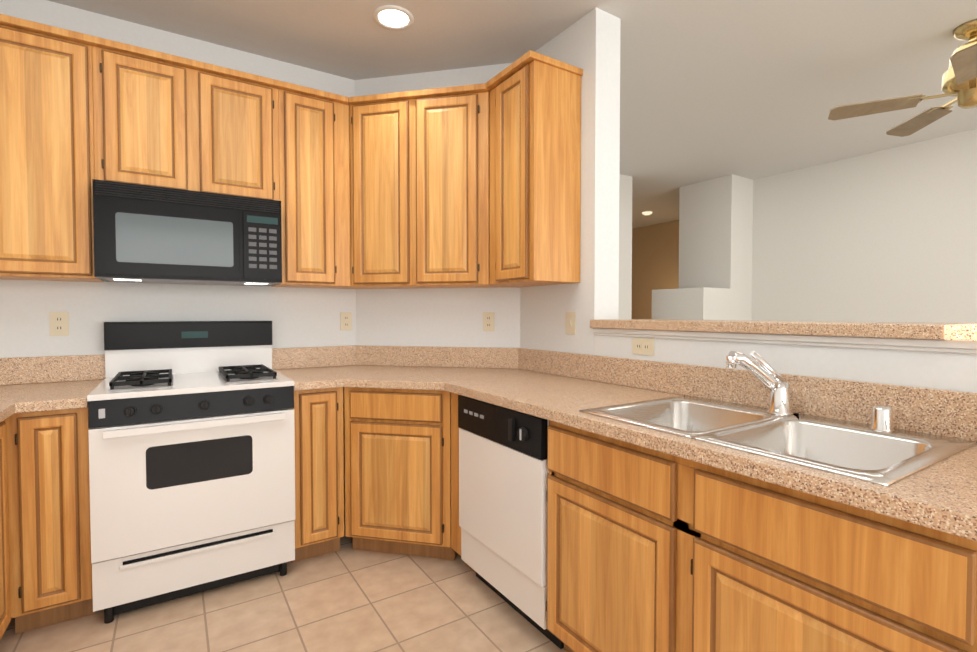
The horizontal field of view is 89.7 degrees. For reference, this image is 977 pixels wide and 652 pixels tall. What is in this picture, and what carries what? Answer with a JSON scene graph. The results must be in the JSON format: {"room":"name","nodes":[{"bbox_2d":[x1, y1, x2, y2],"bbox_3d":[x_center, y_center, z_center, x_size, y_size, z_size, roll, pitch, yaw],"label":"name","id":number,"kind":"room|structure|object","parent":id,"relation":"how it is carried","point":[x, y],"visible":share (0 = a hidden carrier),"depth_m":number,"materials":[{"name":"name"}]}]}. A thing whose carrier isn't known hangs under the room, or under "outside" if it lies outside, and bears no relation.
{"room":"kitchen","nodes":[
{"label":"kitchen","id":0,"kind":"room"},
{"bbox_2d":[0,0,355,508],"bbox_3d":[-2.171,-0.176,2.378,3.050,2.720,0.150,-1,2,-33],"label":"wall","id":1,"kind":"structure","parent":0,"point":[303,317],"depth_m":2.56,"materials":[{"name":"paint"}]},
{"bbox_2d":[0,14,103,281],"bbox_3d":[-1.993,-0.742,2.198,0.386,1.060,0.318,-1,2,-33],"label":"upper cabinet","id":2,"kind":"object","parent":1,"relation":"attached to","point":[79,112],"depth_m":2.09,"materials":[{"name":"brown wood"}]},
{"bbox_2d":[49,312,68,335],"bbox_3d":[-2.062,-0.011,2.358,0.070,0.115,0.008,-1,2,-33],"label":"electrical outlet","id":3,"kind":"object","parent":1,"relation":"attached to","point":[59,323],"visible":1,"depth_m":2.36,"materials":[{"name":"beige plastic"}]},
{"bbox_2d":[96,37,195,190],"bbox_3d":[-1.671,-0.958,2.400,0.380,0.638,0.318,-1,2,-33],"label":"upper cabinet","id":4,"kind":"object","parent":1,"relation":"attached to","point":[146,98],"depth_m":2.27,"materials":[{"name":"brown wood"}]},
{"bbox_2d":[92,179,281,285],"bbox_3d":[-1.480,-0.427,2.471,0.756,0.423,0.423,-1,2,-33],"label":"microwave","id":5,"kind":"object","parent":4,"relation":"attached to","point":[151,234],"visible":1,"depth_m":2.28,"materials":[{"name":"black metal"}]},
{"bbox_2d":[196,61,283,205],"bbox_3d":[-1.347,-0.963,2.608,0.389,0.638,0.318,-1,2,-33],"label":"upper cabinet","id":6,"kind":"object","parent":1,"relation":"attached to","point":[240,115],"depth_m":2.48,"materials":[{"name":"brown wood"}]},
{"bbox_2d":[271,82,349,288],"bbox_3d":[-1.025,-0.757,2.820,0.376,1.060,0.318,-1,2,-33],"label":"upper cabinet","id":7,"kind":"object","parent":1,"relation":"attached to","point":[315,212],"depth_m":2.69,"materials":[{"name":"brown wood"}]},
{"bbox_2d":[340,312,351,330],"bbox_3d":[-0.900,-0.029,3.105,0.070,0.115,0.008,-1,2,-33],"label":"electrical outlet","id":8,"kind":"object","parent":1,"relation":"attached to","point":[345,320],"visible":1,"depth_m":3.10,"materials":[{"name":"beige plastic"}]},
{"bbox_2d":[0,509,566,651],"bbox_3d":[1.063,1.199,2.976,9.100,0.060,10.000,-1,2,-33],"label":"floor","id":9,"kind":"structure","parent":0,"point":[346,597],"depth_m":2.00,"materials":[{"name":"beige tile"}]},
{"bbox_2d":[0,420,10,639],"bbox_3d":[-1.400,0.790,0.667,0.628,0.875,3.596,-1,2,-33],"label":"base cabinet","id":10,"kind":"object","parent":9,"relation":"on","point":[5,615],"visible":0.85,"depth_m":1.75,"materials":[{"name":"brown wood"}]},
{"bbox_2d":[0,365,976,540],"bbox_3d":[-0.455,0.316,1.264,2.876,0.040,3.598,-1,2,-33],"label":"countertop","id":11,"kind":"structure","parent":10,"relation":"on","point":[941,496],"depth_m":1.60,"materials":[{"name":"beige stone"}]},
{"bbox_2d":[579,351,976,485],"bbox_3d":[0.767,0.279,1.437,0.565,0.394,0.840,-1,2,-33],"label":"stainless steel sink","id":12,"kind":"object","parent":11,"relation":"in","point":[880,449],"visible":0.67,"depth_m":1.42,"materials":[{"name":"silver metal"}]},
{"bbox_2d":[4,407,95,633],"bbox_3d":[-1.851,0.753,2.143,0.245,0.875,0.628,-1,2,-33],"label":"base cabinet","id":13,"kind":"object","parent":9,"relation":"on","point":[50,564],"visible":0.79,"depth_m":1.88,"materials":[{"name":"brown wood"}]},
{"bbox_2d":[87,321,294,623],"bbox_3d":[-1.399,0.583,2.369,0.760,1.203,0.721,-1,2,-33],"label":"range","id":14,"kind":"object","parent":9,"relation":"on","point":[191,433],"visible":1,"depth_m":2.13,"materials":[{"name":"white metal"}]},
{"bbox_2d":[291,387,343,562],"bbox_3d":[-1.000,0.739,2.689,0.245,0.875,0.628,-1,2,-33],"label":"base cabinet","id":15,"kind":"object","parent":9,"relation":"on","point":[319,474],"visible":0.75,"depth_m":2.43,"materials":[{"name":"brown wood"}]},
{"bbox_2d":[344,387,457,559],"bbox_3d":[-0.398,0.738,2.736,0.562,0.875,0.628,0,1,12],"label":"base cabinet","id":16,"kind":"object","parent":9,"relation":"on","point":[397,471],"visible":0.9,"depth_m":2.43,"materials":[{"name":"brown wood"}]},
{"bbox_2d":[451,393,475,572],"bbox_3d":[-0.024,0.746,2.417,0.300,0.875,0.122,-1,2,-33],"label":"cabinet filler","id":17,"kind":"object","parent":9,"relation":"on","point":[455,537],"visible":0.12,"depth_m":2.35,"materials":[{"name":"brown wood"}]},
{"bbox_2d":[458,395,563,648],"bbox_3d":[0.272,0.753,2.170,0.630,0.872,0.607,-1,2,-33],"label":"dishwasher","id":18,"kind":"object","parent":9,"relation":"on","point":[503,472],"visible":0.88,"depth_m":1.95,"materials":[{"name":"white metal"}]},
{"bbox_2d":[546,420,976,651],"bbox_3d":[0.769,0.770,1.448,0.626,0.875,1.141,-1,2,-33],"label":"base cabinet","id":19,"kind":"object","parent":9,"relation":"on","point":[649,550],"visible":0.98,"depth_m":1.18,"materials":[{"name":"brown wood"}]},
{"bbox_2d":[354,63,519,347],"bbox_3d":[-0.319,-0.194,3.076,1.061,2.720,0.100,0,1,12],"label":"wall","id":20,"kind":"structure","parent":0,"point":[444,317],"depth_m":3.02,"materials":[{"name":"paint"}]},
{"bbox_2d":[337,83,529,288],"bbox_3d":[-0.365,-0.758,2.849,1.230,1.060,0.334,0,1,12],"label":"upper cabinet","id":21,"kind":"object","parent":20,"relation":"attached to","point":[419,188],"visible":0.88,"depth_m":2.70,"materials":[{"name":"brown wood"}]},
{"bbox_2d":[483,312,494,330],"bbox_3d":[0.001,-0.026,2.954,0.070,0.115,0.008,0,1,12],"label":"electrical outlet","id":22,"kind":"object","parent":20,"relation":"attached to","point":[488,321],"visible":1,"depth_m":2.95,"materials":[{"name":"beige plastic"}]},
{"bbox_2d":[48,0,976,228],"bbox_3d":[1.063,-1.590,2.905,9.100,0.080,10.000,-1,2,-33],"label":"ceiling","id":23,"kind":"structure","parent":0,"point":[748,89],"depth_m":2.80,"materials":[{"name":"paint"}]},
{"bbox_2d":[373,5,413,29],"bbox_3d":[-0.473,-1.534,2.449,0.200,0.008,0.200,-1,2,-33],"label":"recessed light","id":24,"kind":"object","parent":23,"relation":"in","point":[392,17],"visible":1,"depth_m":2.44,"materials":[{"name":"white glass"}]},
{"bbox_2d":[642,211,651,214],"bbox_3d":[2.313,-1.637,7.156,0.140,0.040,0.140,-1,2,-33],"label":"recessed light","id":25,"kind":"object","parent":23,"relation":"in","point":[647,213],"visible":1,"depth_m":7.11,"materials":[{"name":"white glass"}]},
{"bbox_2d":[828,19,976,136],"bbox_3d":[2.499,-1.260,2.492,1.191,0.558,1.171,-1,2,-33],"label":"fan","id":26,"kind":"object","parent":23,"relation":"hanging from","point":[959,79],"visible":1,"depth_m":2.58,"materials":[{"name":"brown wood"}]},
{"bbox_2d":[619,174,631,318],"bbox_3d":[0.552,-0.237,4.781,2.289,2.720,0.150,-1,2,-33],"label":"wall","id":27,"kind":"structure","parent":0,"point":[625,245],"depth_m":5.27,"materials":[{"name":"paint"}]},
{"bbox_2d":[631,220,678,318],"bbox_3d":[3.039,-0.315,7.865,0.150,2.720,2.950,-1,2,-33],"label":"wall","id":28,"kind":"structure","parent":0,"point":[655,256],"depth_m":8.18,"materials":[{"name":"paint"}]},
{"bbox_2d":[652,287,729,319],"bbox_3d":[2.205,0.353,5.390,0.474,1.510,0.640,-1,2,-33],"label":"wall","id":29,"kind":"structure","parent":0,"point":[703,303],"depth_m":5.16,"materials":[{"name":"paint"}]},
{"bbox_2d":[679,174,752,319],"bbox_3d":[2.643,-0.259,5.656,0.565,2.720,0.639,-1,2,-33],"label":"wall jog","id":30,"kind":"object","parent":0,"point":[715,232],"visible":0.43,"depth_m":5.39,"materials":[{"name":"paint"}]},
{"bbox_2d":[520,8,976,392],"bbox_3d":[0.495,-0.181,2.594,0.170,2.720,3.770,-1,2,-33],"label":"wall","id":31,"kind":"structure","parent":0,"point":[588,43],"depth_m":2.41,"materials":[{"name":"paint"}]},
{"bbox_2d":[0,345,976,441],"bbox_3d":[-0.455,0.234,1.262,2.876,0.124,3.598,-1,2,-33],"label":"backsplash","id":32,"kind":"structure","parent":31,"relation":"attached to","point":[948,413],"depth_m":2.08,"materials":[{"name":"beige stone"}]},
{"bbox_2d":[486,50,582,285],"bbox_3d":[0.224,-0.750,2.534,0.332,1.060,0.400,-1,2,-33],"label":"upper cabinet","id":33,"kind":"object","parent":31,"relation":"attached to","point":[535,167],"visible":1,"depth_m":2.40,"materials":[{"name":"brown wood"}]},
{"bbox_2d":[566,312,575,333],"bbox_3d":[0.423,-0.015,2.542,0.012,0.115,0.070,-1,2,-33],"label":"light switch","id":34,"kind":"object","parent":31,"relation":"attached to","point":[570,322],"visible":1,"depth_m":2.54,"materials":[{"name":"beige plastic"}]},
{"bbox_2d":[632,338,653,354],"bbox_3d":[0.677,0.090,2.152,0.008,0.070,0.115,-1,2,-33],"label":"outlet","id":35,"kind":"object","parent":31,"relation":"attached to","point":[643,346],"visible":1,"depth_m":2.15,"materials":[{"name":"beige plastic"}]},
{"bbox_2d":[590,319,976,340],"bbox_3d":[1.115,0.004,1.777,0.395,0.040,1.697,-1,2,-33],"label":"bar","id":36,"kind":"object","parent":31,"relation":"on","point":[938,331],"visible":0.98,"depth_m":1.58,"materials":[{"name":"beige stone"}]},
{"bbox_2d":[592,328,976,353],"bbox_3d":[0.970,0.044,1.685,0.017,0.033,1.698,-1,2,-33],"label":"trim","id":37,"kind":"structure","parent":31,"relation":"attached to","point":[953,346],"depth_m":1.57,"materials":[{"name":"white"}]},
{"bbox_2d":[752,129,976,322],"bbox_3d":[4.642,-0.190,2.929,0.150,2.720,6.110,-1,2,-33],"label":"wall","id":38,"kind":"structure","parent":0,"point":[888,235],"depth_m":4.50,"materials":[{"name":"paint"}]}
]}

